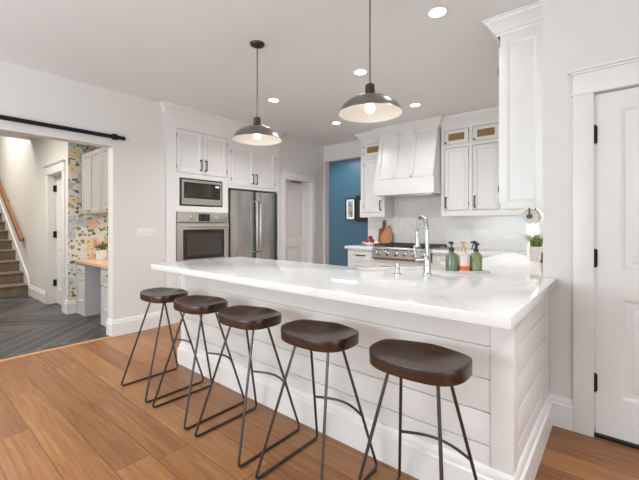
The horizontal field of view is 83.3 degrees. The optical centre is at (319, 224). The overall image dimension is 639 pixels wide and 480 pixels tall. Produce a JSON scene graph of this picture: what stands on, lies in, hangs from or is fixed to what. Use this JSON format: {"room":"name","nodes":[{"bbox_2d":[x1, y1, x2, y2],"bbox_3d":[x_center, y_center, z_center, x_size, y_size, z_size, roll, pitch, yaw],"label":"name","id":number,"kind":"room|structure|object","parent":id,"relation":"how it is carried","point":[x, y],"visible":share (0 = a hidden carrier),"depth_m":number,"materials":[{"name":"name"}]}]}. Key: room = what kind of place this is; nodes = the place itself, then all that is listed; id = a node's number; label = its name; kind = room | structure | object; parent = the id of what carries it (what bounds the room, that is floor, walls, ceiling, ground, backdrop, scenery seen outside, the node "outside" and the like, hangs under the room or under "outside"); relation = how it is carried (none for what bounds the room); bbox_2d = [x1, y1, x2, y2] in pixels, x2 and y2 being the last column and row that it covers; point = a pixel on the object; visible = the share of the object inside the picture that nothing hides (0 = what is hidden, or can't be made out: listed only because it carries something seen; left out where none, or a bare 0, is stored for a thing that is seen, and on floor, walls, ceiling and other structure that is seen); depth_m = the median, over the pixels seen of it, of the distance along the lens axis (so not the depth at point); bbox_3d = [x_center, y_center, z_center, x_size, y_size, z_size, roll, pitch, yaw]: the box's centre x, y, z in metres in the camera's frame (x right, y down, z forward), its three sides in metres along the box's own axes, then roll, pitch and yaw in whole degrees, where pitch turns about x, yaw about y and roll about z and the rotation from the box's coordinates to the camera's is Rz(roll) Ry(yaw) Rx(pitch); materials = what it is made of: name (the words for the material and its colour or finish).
{"room":"kitchen","nodes":[
{"label":"kitchen","id":0,"kind":"room"},
{"bbox_2d":[0,135,67,303],"bbox_3d":[-6.532,-0.850,5.517,8.100,4.200,4.290,0,0,40],"label":"wall","id":1,"kind":"structure","parent":0,"point":[22,161],"depth_m":6.22,"materials":[{"name":"paint"}]},
{"bbox_2d":[0,182,23,240],"bbox_3d":[-6.655,-0.638,7.584,3.260,1.875,0.094,0,0,40],"label":"handrail","id":2,"kind":"object","parent":1,"relation":"attached to","point":[19,235],"visible":1,"depth_m":7.05,"materials":[{"name":"brown wood"}]},
{"bbox_2d":[28,284,44,302],"bbox_3d":[-4.824,1.157,6.103,1.170,0.185,0.020,0,0,40],"label":"baseboard","id":3,"kind":"structure","parent":1,"relation":"attached to","point":[39,294],"depth_m":6.05,"materials":[{"name":"paint"}]},
{"bbox_2d":[43,159,65,312],"bbox_3d":[-4.012,0.160,5.405,1.002,2.181,0.050,0,0,40],"label":"trim","id":4,"kind":"structure","parent":1,"relation":"attached to","point":[58,166],"depth_m":5.32,"materials":[{"name":"paint"}]},
{"bbox_2d":[53,175,61,304],"bbox_3d":[-3.936,0.235,5.504,0.740,2.010,0.080,0,0,40],"label":"door","id":5,"kind":"structure","parent":1,"relation":"in","point":[57,188],"depth_m":5.66,"materials":[{"name":"paint"}]},
{"bbox_2d":[68,142,107,300],"bbox_3d":[-2.794,0.040,4.805,1.450,2.420,0.589,0,0,40],"label":"wall","id":6,"kind":"structure","parent":0,"point":[84,230],"depth_m":5.14,"materials":[{"name":"paper"}]},
{"bbox_2d":[64,300,75,313],"bbox_3d":[-3.550,1.157,5.101,0.130,0.185,0.115,0,0,40],"label":"baseboard","id":7,"kind":"structure","parent":6,"relation":"attached to","point":[69,306],"depth_m":5.06,"materials":[{"name":"paint"}]},
{"bbox_2d":[82,147,107,214],"bbox_3d":[-2.739,-0.578,4.817,1.340,0.845,0.480,0,0,40],"label":"upper cabinet","id":8,"kind":"object","parent":6,"relation":"attached to","point":[94,163],"visible":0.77,"depth_m":4.77,"materials":[{"name":"paint"}]},
{"bbox_2d":[0,61,323,319],"bbox_3d":[-2.954,-0.129,3.857,0.760,2.757,8.530,0,0,40],"label":"wall","id":9,"kind":"structure","parent":0,"point":[136,164],"depth_m":4.11,"materials":[{"name":"paint"}]},
{"bbox_2d":[0,115,125,140],"bbox_3d":[-3.285,-0.981,2.820,0.062,0.062,3.315,0,0,40],"label":"barn door track","id":10,"kind":"object","parent":9,"relation":"attached to","point":[2,117],"visible":1,"depth_m":3.61,"materials":[{"name":"black metal"}]},
{"bbox_2d":[106,310,165,336],"bbox_3d":[-2.180,1.157,4.285,0.160,0.185,0.620,0,0,40],"label":"baseboard","id":11,"kind":"structure","parent":9,"relation":"attached to","point":[122,326],"depth_m":4.17,"materials":[{"name":"paint"}]},
{"bbox_2d":[137,228,154,237],"bbox_3d":[-2.083,0.095,4.295,0.014,0.108,0.201,0,0,40],"label":"light switch","id":12,"kind":"object","parent":9,"relation":"attached to","point":[141,232],"visible":1,"depth_m":4.29,"materials":[{"name":"white plastic"}]},
{"bbox_2d":[286,181,307,262],"bbox_3d":[-0.446,0.232,6.413,0.070,2.016,0.658,0,0,40],"label":"door","id":13,"kind":"structure","parent":9,"relation":"in","point":[296,192],"depth_m":6.45,"materials":[{"name":"paint"}]},
{"bbox_2d":[280,169,317,262],"bbox_3d":[-0.354,0.160,6.336,0.050,2.181,0.922,0,0,40],"label":"trim","id":14,"kind":"structure","parent":9,"relation":"attached to","point":[285,174],"depth_m":6.29,"materials":[{"name":"paint"}]},
{"bbox_2d":[324,162,328,264],"bbox_3d":[0.127,0.021,6.916,0.014,2.459,0.126,0,0,40],"label":"trim","id":15,"kind":"structure","parent":9,"relation":"attached to","point":[326,164],"depth_m":6.90,"materials":[{"name":"paint"}]},
{"bbox_2d":[0,0,539,145],"bbox_3d":[-2.590,-2.268,4.464,15.300,1.523,9.930,0,0,40],"label":"ceiling","id":16,"kind":"structure","parent":0,"point":[199,55],"depth_m":3.15,"materials":[{"name":"paint"}]},
{"bbox_2d":[232,40,281,145],"bbox_3d":[-0.522,-1.106,2.985,0.408,0.800,0.408,0,0,40],"label":"pendant lamp","id":17,"kind":"object","parent":16,"relation":"hanging from","point":[255,134],"visible":1,"depth_m":2.98,"materials":[{"name":"grey metal"}]},
{"bbox_2d":[253,116,260,124],"bbox_3d":[-0.522,-0.855,2.985,0.074,0.088,0.074,0,0,40],"label":"socket","id":18,"kind":"object","parent":17,"relation":"attached to","point":[257,120],"depth_m":2.96,"materials":[{"name":"brown metal"}]},
{"bbox_2d":[268,98,279,102],"bbox_3d":[-0.556,-1.503,4.325,0.152,0.006,0.152,0,0,40],"label":"recessed light","id":19,"kind":"object","parent":16,"relation":"in","point":[274,100],"visible":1,"depth_m":4.33,"materials":[{"name":"white plastic"}]},
{"bbox_2d":[353,69,367,75],"bbox_3d":[0.399,-1.503,3.534,0.152,0.006,0.152,0,0,40],"label":"recessed light","id":20,"kind":"object","parent":16,"relation":"in","point":[359,72],"visible":1,"depth_m":3.54,"materials":[{"name":"white plastic"}]},
{"bbox_2d":[338,0,402,122],"bbox_3d":[0.318,-1.106,2.283,0.408,0.800,0.408,0,0,40],"label":"pendant lamp","id":21,"kind":"object","parent":16,"relation":"hanging from","point":[370,106],"visible":1,"depth_m":2.30,"materials":[{"name":"grey metal"}]},
{"bbox_2d":[365,83,374,92],"bbox_3d":[0.318,-0.855,2.283,0.074,0.088,0.074,0,0,40],"label":"socket","id":22,"kind":"object","parent":21,"relation":"attached to","point":[369,87],"depth_m":2.26,"materials":[{"name":"brown metal"}]},
{"bbox_2d":[409,103,421,106],"bbox_3d":[1.194,-1.503,4.501,0.152,0.006,0.152,0,0,40],"label":"recessed light","id":23,"kind":"object","parent":16,"relation":"in","point":[412,104],"visible":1,"depth_m":4.51,"materials":[{"name":"white plastic"}]},
{"bbox_2d":[426,6,448,18],"bbox_3d":[0.831,-1.503,2.538,0.152,0.006,0.152,0,0,40],"label":"recessed light","id":24,"kind":"object","parent":16,"relation":"in","point":[436,12],"visible":1,"depth_m":2.54,"materials":[{"name":"white plastic"}]},
{"bbox_2d":[0,295,638,479],"bbox_3d":[-2.590,1.280,4.464,15.300,0.060,9.930,0,0,40],"label":"floor","id":25,"kind":"structure","parent":0,"point":[67,413],"depth_m":2.22,"materials":[{"name":"brown wood"}]},
{"bbox_2d":[0,200,28,297],"bbox_3d":[-7.313,-0.124,7.283,4.316,2.748,1.399,0,0,40],"label":"staircase","id":26,"kind":"structure","parent":25,"relation":"on","point":[14,278],"depth_m":6.75,"materials":[{"name":"carpet"}]},
{"bbox_2d":[0,336,113,361],"bbox_3d":[-2.929,1.247,3.295,0.060,0.006,1.900,0,0,40],"label":"trim","id":27,"kind":"structure","parent":25,"relation":"on","point":[107,337],"depth_m":3.59,"materials":[{"name":"brown wood"}]},
{"bbox_2d":[76,263,100,316],"bbox_3d":[-3.195,0.891,5.179,0.345,0.718,0.504,0,0,40],"label":"base cabinet","id":28,"kind":"object","parent":25,"relation":"on","point":[88,278],"visible":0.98,"depth_m":4.98,"materials":[{"name":"paint"}]},
{"bbox_2d":[100,268,107,325],"bbox_3d":[-2.425,0.891,4.537,0.500,0.718,0.504,0,0,40],"label":"base cabinet","id":29,"kind":"object","parent":25,"relation":"on","point":[104,272],"visible":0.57,"depth_m":4.46,"materials":[{"name":"paint"}]},
{"bbox_2d":[75,257,107,268],"bbox_3d":[-2.775,0.510,4.827,1.436,0.040,0.499,0,0,40],"label":"countertop","id":30,"kind":"structure","parent":29,"relation":"on","point":[92,262],"depth_m":4.81,"materials":[{"name":"brown wood"}]},
{"bbox_2d":[93,241,107,259],"bbox_3d":[-3.052,0.356,5.028,0.237,0.266,0.227,0,0,19],"label":"plant","id":31,"kind":"object","parent":30,"relation":"on","point":[101,254],"visible":0.94,"depth_m":4.99,"materials":[{"name":"green plant"}]},
{"bbox_2d":[121,287,203,402],"bbox_3d":[-1.230,0.884,2.817,0.424,0.731,0.467,0,0,40],"label":"bar stool","id":32,"kind":"object","parent":25,"relation":"on","point":[164,295],"visible":0.94,"depth_m":2.80,"materials":[{"name":"brown wood"}]},
{"bbox_2d":[165,113,227,324],"bbox_3d":[-1.861,-0.127,5.025,0.699,2.753,0.915,0,0,40],"label":"tall cabinet","id":33,"kind":"object","parent":25,"relation":"on","point":[194,149],"visible":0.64,"depth_m":4.68,"materials":[{"name":"paint"}]},
{"bbox_2d":[179,178,221,206],"bbox_3d":[-1.760,-0.432,4.996,0.452,0.353,0.638,0,0,40],"label":"microwave","id":34,"kind":"object","parent":33,"relation":"in","point":[192,192],"visible":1,"depth_m":4.83,"materials":[{"name":"silver metal"}]},
{"bbox_2d":[176,212,228,261],"bbox_3d":[-1.743,0.209,5.004,0.608,0.761,0.765,0,0,40],"label":"wall oven","id":35,"kind":"object","parent":33,"relation":"in","point":[199,235],"visible":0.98,"depth_m":4.81,"materials":[{"name":"metal"}]},
{"bbox_2d":[159,101,281,137],"bbox_3d":[-1.305,-1.450,5.164,0.114,0.115,2.009,0,0,40],"label":"crown molding","id":36,"kind":"structure","parent":33,"relation":"attached to","point":[169,108],"depth_m":4.79,"materials":[{"name":"paint"}]},
{"bbox_2d":[152,295,244,429],"bbox_3d":[-0.833,0.884,2.485,0.424,0.731,0.467,0,0,40],"label":"bar stool","id":37,"kind":"object","parent":25,"relation":"on","point":[199,305],"visible":0.91,"depth_m":2.46,"materials":[{"name":"brown wood"}]},
{"bbox_2d":[194,305,299,467],"bbox_3d":[-0.427,0.884,2.146,0.424,0.731,0.467,0,0,40],"label":"bar stool","id":38,"kind":"object","parent":25,"relation":"on","point":[243,317],"visible":0.98,"depth_m":2.12,"materials":[{"name":"brown wood"}]},
{"bbox_2d":[228,189,276,259],"bbox_3d":[-1.202,0.352,5.713,0.728,1.755,0.917,0,0,40],"label":"refrigerator","id":39,"kind":"object","parent":25,"relation":"on","point":[252,215],"visible":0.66,"depth_m":5.45,"materials":[{"name":"grey metal"}]},
{"bbox_2d":[228,129,278,259],"bbox_3d":[-1.243,-0.127,5.765,0.699,2.753,1.007,0,0,40],"label":"tall cabinet","id":40,"kind":"object","parent":25,"relation":"on","point":[250,167],"visible":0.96,"depth_m":5.56,"materials":[{"name":"paint"}]},
{"bbox_2d":[255,319,377,479],"bbox_3d":[-0.010,0.884,1.797,0.424,0.731,0.467,0,0,40],"label":"bar stool","id":41,"kind":"object","parent":25,"relation":"on","point":[312,335],"visible":1,"depth_m":1.78,"materials":[{"name":"brown wood"}]},
{"bbox_2d":[348,249,373,267],"bbox_3d":[0.817,0.815,5.825,0.473,0.871,0.665,0,0,40],"label":"base cabinet","id":42,"kind":"object","parent":25,"relation":"on","point":[357,258],"visible":0.27,"depth_m":5.60,"materials":[{"name":"paint"}]},
{"bbox_2d":[345,244,382,249],"bbox_3d":[0.802,0.355,5.835,0.517,0.046,0.654,0,0,40],"label":"countertop","id":43,"kind":"structure","parent":42,"relation":"on","point":[362,246],"depth_m":5.62,"materials":[{"name":"stone"}]},
{"bbox_2d":[362,242,379,245],"bbox_3d":[0.809,0.302,5.709,0.300,0.060,0.300,0,0,40],"label":"fruit bowl","id":44,"kind":"object","parent":43,"relation":"on","point":[365,243],"visible":0.88,"depth_m":5.61,"materials":[{"name":"white ceramic"}]},
{"bbox_2d":[378,220,385,242],"bbox_3d":[1.058,0.126,5.992,0.170,0.412,0.082,0,0,40],"label":"cutting board","id":45,"kind":"object","parent":43,"relation":"on","point":[383,228],"visible":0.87,"depth_m":6.01,"materials":[{"name":"brown wood"}]},
{"bbox_2d":[380,225,392,242],"bbox_3d":[1.095,0.169,5.912,0.220,0.324,0.068,0,0,40],"label":"cutting board","id":46,"kind":"object","parent":43,"relation":"on","point":[386,236],"visible":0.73,"depth_m":5.90,"materials":[{"name":"brown wood"}]},
{"bbox_2d":[177,274,552,479],"bbox_3d":[0.127,0.814,2.799,2.750,0.873,1.131,0,0,40],"label":"base cabinet","id":47,"kind":"object","parent":25,"relation":"on","point":[506,405],"visible":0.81,"depth_m":1.91,"materials":[{"name":"paint"}]},
{"bbox_2d":[151,247,556,329],"bbox_3d":[0.867,0.354,3.673,2.780,0.045,3.888,0,0,40],"label":"countertop","id":48,"kind":"structure","parent":47,"relation":"on","point":[515,284],"depth_m":2.04,"materials":[{"name":"stone"}]},
{"bbox_2d":[394,263,400,274],"bbox_3d":[0.519,0.294,2.408,0.054,0.075,0.053,0,0,40],"label":"soap dispenser","id":49,"kind":"object","parent":48,"relation":"on","point":[397,266],"visible":1,"depth_m":2.39,"materials":[{"name":"silver metal"}]},
{"bbox_2d":[357,267,444,270],"bbox_3d":[0.697,0.460,2.757,0.810,0.231,0.350,0,0,-5],"label":"farmhouse sink","id":50,"kind":"object","parent":48,"relation":"in","point":[372,268],"visible":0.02,"depth_m":2.90,"materials":[{"name":"white ceramic"}]},
{"bbox_2d":[372,242,447,262],"bbox_3d":[1.323,0.397,5.340,0.909,0.223,0.708,0,0,40],"label":"rangetop","id":51,"kind":"object","parent":48,"relation":"on","point":[390,251],"visible":0.84,"depth_m":5.18,"materials":[{"name":"metal"}]},
{"bbox_2d":[413,215,431,274],"bbox_3d":[0.716,0.130,2.496,0.121,0.403,0.220,0,0,18],"label":"kitchen faucet","id":52,"kind":"object","parent":48,"relation":"on","point":[427,261],"visible":1,"depth_m":2.42,"materials":[{"name":"silver metal"}]},
{"bbox_2d":[439,269,489,273],"bbox_3d":[1.006,0.324,2.510,0.310,0.016,0.120,0,0,-1],"label":"tray","id":53,"kind":"object","parent":48,"relation":"on","point":[440,270],"visible":0.87,"depth_m":2.45,"materials":[{"name":"stone"}]},
{"bbox_2d":[445,241,457,270],"bbox_3d":[0.920,0.221,2.508,0.080,0.210,0.082,0,0,40],"label":"soap bottle","id":54,"kind":"object","parent":53,"relation":"on","point":[451,258],"visible":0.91,"depth_m":2.48,"materials":[{"name":"green glass"}]},
{"bbox_2d":[458,241,469,270],"bbox_3d":[1.006,0.221,2.510,0.083,0.210,0.083,0,0,40],"label":"soap bottle","id":55,"kind":"object","parent":53,"relation":"on","point":[463,257],"visible":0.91,"depth_m":2.48,"materials":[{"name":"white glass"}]},
{"bbox_2d":[470,241,481,270],"bbox_3d":[1.092,0.217,2.512,0.081,0.216,0.081,0,0,40],"label":"soap bottle","id":56,"kind":"object","parent":53,"relation":"on","point":[475,257],"visible":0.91,"depth_m":2.48,"materials":[{"name":"green glass"}]},
{"bbox_2d":[526,224,538,256],"bbox_3d":[2.220,0.160,3.748,0.120,0.345,0.120,0,0,40],"label":"table lamp","id":57,"kind":"object","parent":48,"relation":"on","point":[533,228],"visible":0.44,"depth_m":3.71,"materials":[{"name":"white ceramic"}]},
{"bbox_2d":[523,232,542,260],"bbox_3d":[2.024,0.199,3.343,0.357,0.267,0.328,0,0,40],"label":"potted grass","id":58,"kind":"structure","parent":48,"relation":"on","point":[535,248],"depth_m":3.32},
{"bbox_2d":[529,246,542,260],"bbox_3d":[2.021,0.267,3.354,0.116,0.130,0.116,0,0,40],"label":"pot","id":59,"kind":"object","parent":58,"relation":"attached to","point":[535,252],"depth_m":3.31,"materials":[{"name":"white ceramic"}]},
{"bbox_2d":[374,259,431,266],"bbox_3d":[1.353,0.882,5.377,0.917,0.735,0.665,0,0,40],"label":"base cabinet","id":60,"kind":"object","parent":25,"relation":"on","point":[377,262],"visible":0.09,"depth_m":5.21,"materials":[{"name":"paint"}]},
{"bbox_2d":[358,339,477,479],"bbox_3d":[0.397,0.884,1.457,0.424,0.731,0.467,0,0,40],"label":"bar stool","id":61,"kind":"object","parent":25,"relation":"on","point":[438,366],"visible":1,"depth_m":1.44,"materials":[{"name":"brown wood"}]},
{"bbox_2d":[432,253,489,266],"bbox_3d":[2.048,0.815,4.796,0.887,0.871,0.665,0,0,40],"label":"base cabinet","id":62,"kind":"object","parent":25,"relation":"on","point":[438,259],"visible":0.08,"depth_m":4.80,"materials":[{"name":"paint"}]},
{"bbox_2d":[324,140,502,265],"bbox_3d":[1.110,-0.129,6.924,7.023,2.757,1.390,0,0,40],"label":"wall","id":63,"kind":"structure","parent":0,"point":[345,175],"depth_m":8.13,"materials":[{"name":"blue paint"}]},
{"bbox_2d":[345,198,355,219],"bbox_3d":[0.680,-0.355,8.039,0.265,0.490,0.029,0,0,40],"label":"picture frame","id":64,"kind":"object","parent":63,"relation":"attached to","point":[350,203],"visible":1,"depth_m":8.04,"materials":[{"name":"black metal"}]},
{"bbox_2d":[348,201,352,216],"bbox_3d":[0.682,-0.355,8.041,0.125,0.350,0.002,0,0,40],"label":"print","id":65,"kind":"object","parent":64,"relation":"attached to","point":[350,203],"depth_m":8.04},
{"bbox_2d":[356,195,367,221],"bbox_3d":[0.933,-0.360,7.827,0.365,0.580,0.029,0,0,40],"label":"picture frame","id":66,"kind":"object","parent":63,"relation":"attached to","point":[358,197],"visible":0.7,"depth_m":7.88,"materials":[{"name":"black wood"}]},
{"bbox_2d":[361,138,393,217],"bbox_3d":[0.937,-0.814,5.934,0.448,1.378,0.346,0,0,40],"label":"upper cabinet","id":67,"kind":"object","parent":63,"relation":"attached to","point":[371,206],"visible":0.66,"depth_m":5.87,"materials":[{"name":"paint"}]},
{"bbox_2d":[373,125,440,198],"bbox_3d":[1.369,-0.968,5.428,0.956,1.070,0.569,0,0,40],"label":"range hood","id":68,"kind":"object","parent":63,"relation":"attached to","point":[408,165],"visible":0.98,"depth_m":5.22,"materials":[{"name":"paint"}]},
{"bbox_2d":[398,196,443,246],"bbox_3d":[1.573,-0.059,5.625,0.760,0.782,0.009,0,0,40],"label":"backsplash","id":69,"kind":"structure","parent":63,"relation":"attached to","point":[409,211],"depth_m":5.62,"materials":[{"name":"white tile"}]},
{"bbox_2d":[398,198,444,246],"bbox_3d":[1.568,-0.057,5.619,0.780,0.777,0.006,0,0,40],"label":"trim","id":70,"kind":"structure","parent":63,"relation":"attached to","point":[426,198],"depth_m":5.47,"materials":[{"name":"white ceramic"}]},
{"bbox_2d":[355,106,498,140],"bbox_3d":[1.597,-1.450,5.142,0.421,0.115,2.691,0,0,-43],"label":"crown molding","id":71,"kind":"structure","parent":63,"relation":"attached to","point":[493,112],"depth_m":5.06,"materials":[{"name":"paint"}]},
{"bbox_2d":[368,215,542,249],"bbox_3d":[1.980,0.091,5.284,2.983,0.482,0.009,0,0,40],"label":"backsplash","id":72,"kind":"structure","parent":63,"relation":"attached to","point":[505,232],"depth_m":5.04,"materials":[{"name":"white tile"}]},
{"bbox_2d":[441,117,542,215],"bbox_3d":[2.281,-0.814,4.811,1.230,1.378,0.346,0,0,40],"label":"upper cabinet","id":73,"kind":"object","parent":63,"relation":"attached to","point":[469,150],"visible":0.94,"depth_m":4.85,"materials":[{"name":"paint"}]},
{"bbox_2d":[543,0,638,429],"bbox_3d":[2.680,-0.129,1.318,3.177,2.757,0.120,0,0,40],"label":"wall","id":74,"kind":"structure","parent":0,"point":[577,34],"depth_m":2.22,"materials":[{"name":"paint"}]},
{"bbox_2d":[482,0,542,47],"bbox_3d":[2.017,-1.450,3.317,0.405,0.115,2.082,0,0,40],"label":"crown molding","id":75,"kind":"structure","parent":74,"relation":"attached to","point":[529,15],"depth_m":2.54,"materials":[{"name":"paint"}]},
{"bbox_2d":[550,394,572,430],"bbox_3d":[1.485,1.157,2.225,0.139,0.185,0.020,0,0,40],"label":"baseboard","id":76,"kind":"structure","parent":74,"relation":"attached to","point":[562,406],"depth_m":2.21,"materials":[{"name":"paint"}]},
{"bbox_2d":[567,55,638,436],"bbox_3d":[1.919,0.160,1.843,1.070,2.181,0.050,0,0,40],"label":"trim","id":77,"kind":"structure","parent":74,"relation":"attached to","point":[624,72],"depth_m":2.13,"materials":[{"name":"paint"}]},
{"bbox_2d":[594,87,638,444],"bbox_3d":[1.931,0.228,1.868,0.820,2.000,0.100,0,0,40],"label":"door","id":78,"kind":"structure","parent":74,"relation":"in","point":[616,127],"depth_m":2.06,"materials":[{"name":"paint"}]},
{"bbox_2d":[594,430,638,449],"bbox_3d":[1.972,1.244,1.906,0.818,0.012,0.115,0,0,40],"label":"door threshold","id":79,"kind":"structure","parent":74,"relation":"attached to","point":[599,435],"depth_m":2.06,"materials":[{"name":"black metal"}]},
{"bbox_3d":[2.360,-0.129,3.319,0.120,2.757,2.540,0,0,40],"label":"wall","id":80,"kind":"structure","parent":0,"visible":0},
{"bbox_2d":[498,23,542,211],"bbox_3d":[1.971,-0.811,3.228,0.358,1.383,1.718,0,0,40],"label":"upper cabinet","id":81,"kind":"object","parent":80,"relation":"attached to","point":[520,71],"visible":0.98,"depth_m":2.56,"materials":[{"name":"paint"}]},
{"bbox_3d":[1.751,-0.102,2.961,0.036,0.104,0.299,0,0,40],"label":"paper towel holder","id":82,"kind":"object","parent":81,"relation":"attached to","visible":0},
{"bbox_2d":[521,209,542,223],"bbox_3d":[1.754,-0.068,2.965,0.124,0.124,0.260,0,0,40],"label":"paper towel roll","id":83,"kind":"object","parent":82,"relation":"hanging from","point":[537,216],"visible":0.89,"depth_m":2.87,"materials":[{"name":"white paper"}]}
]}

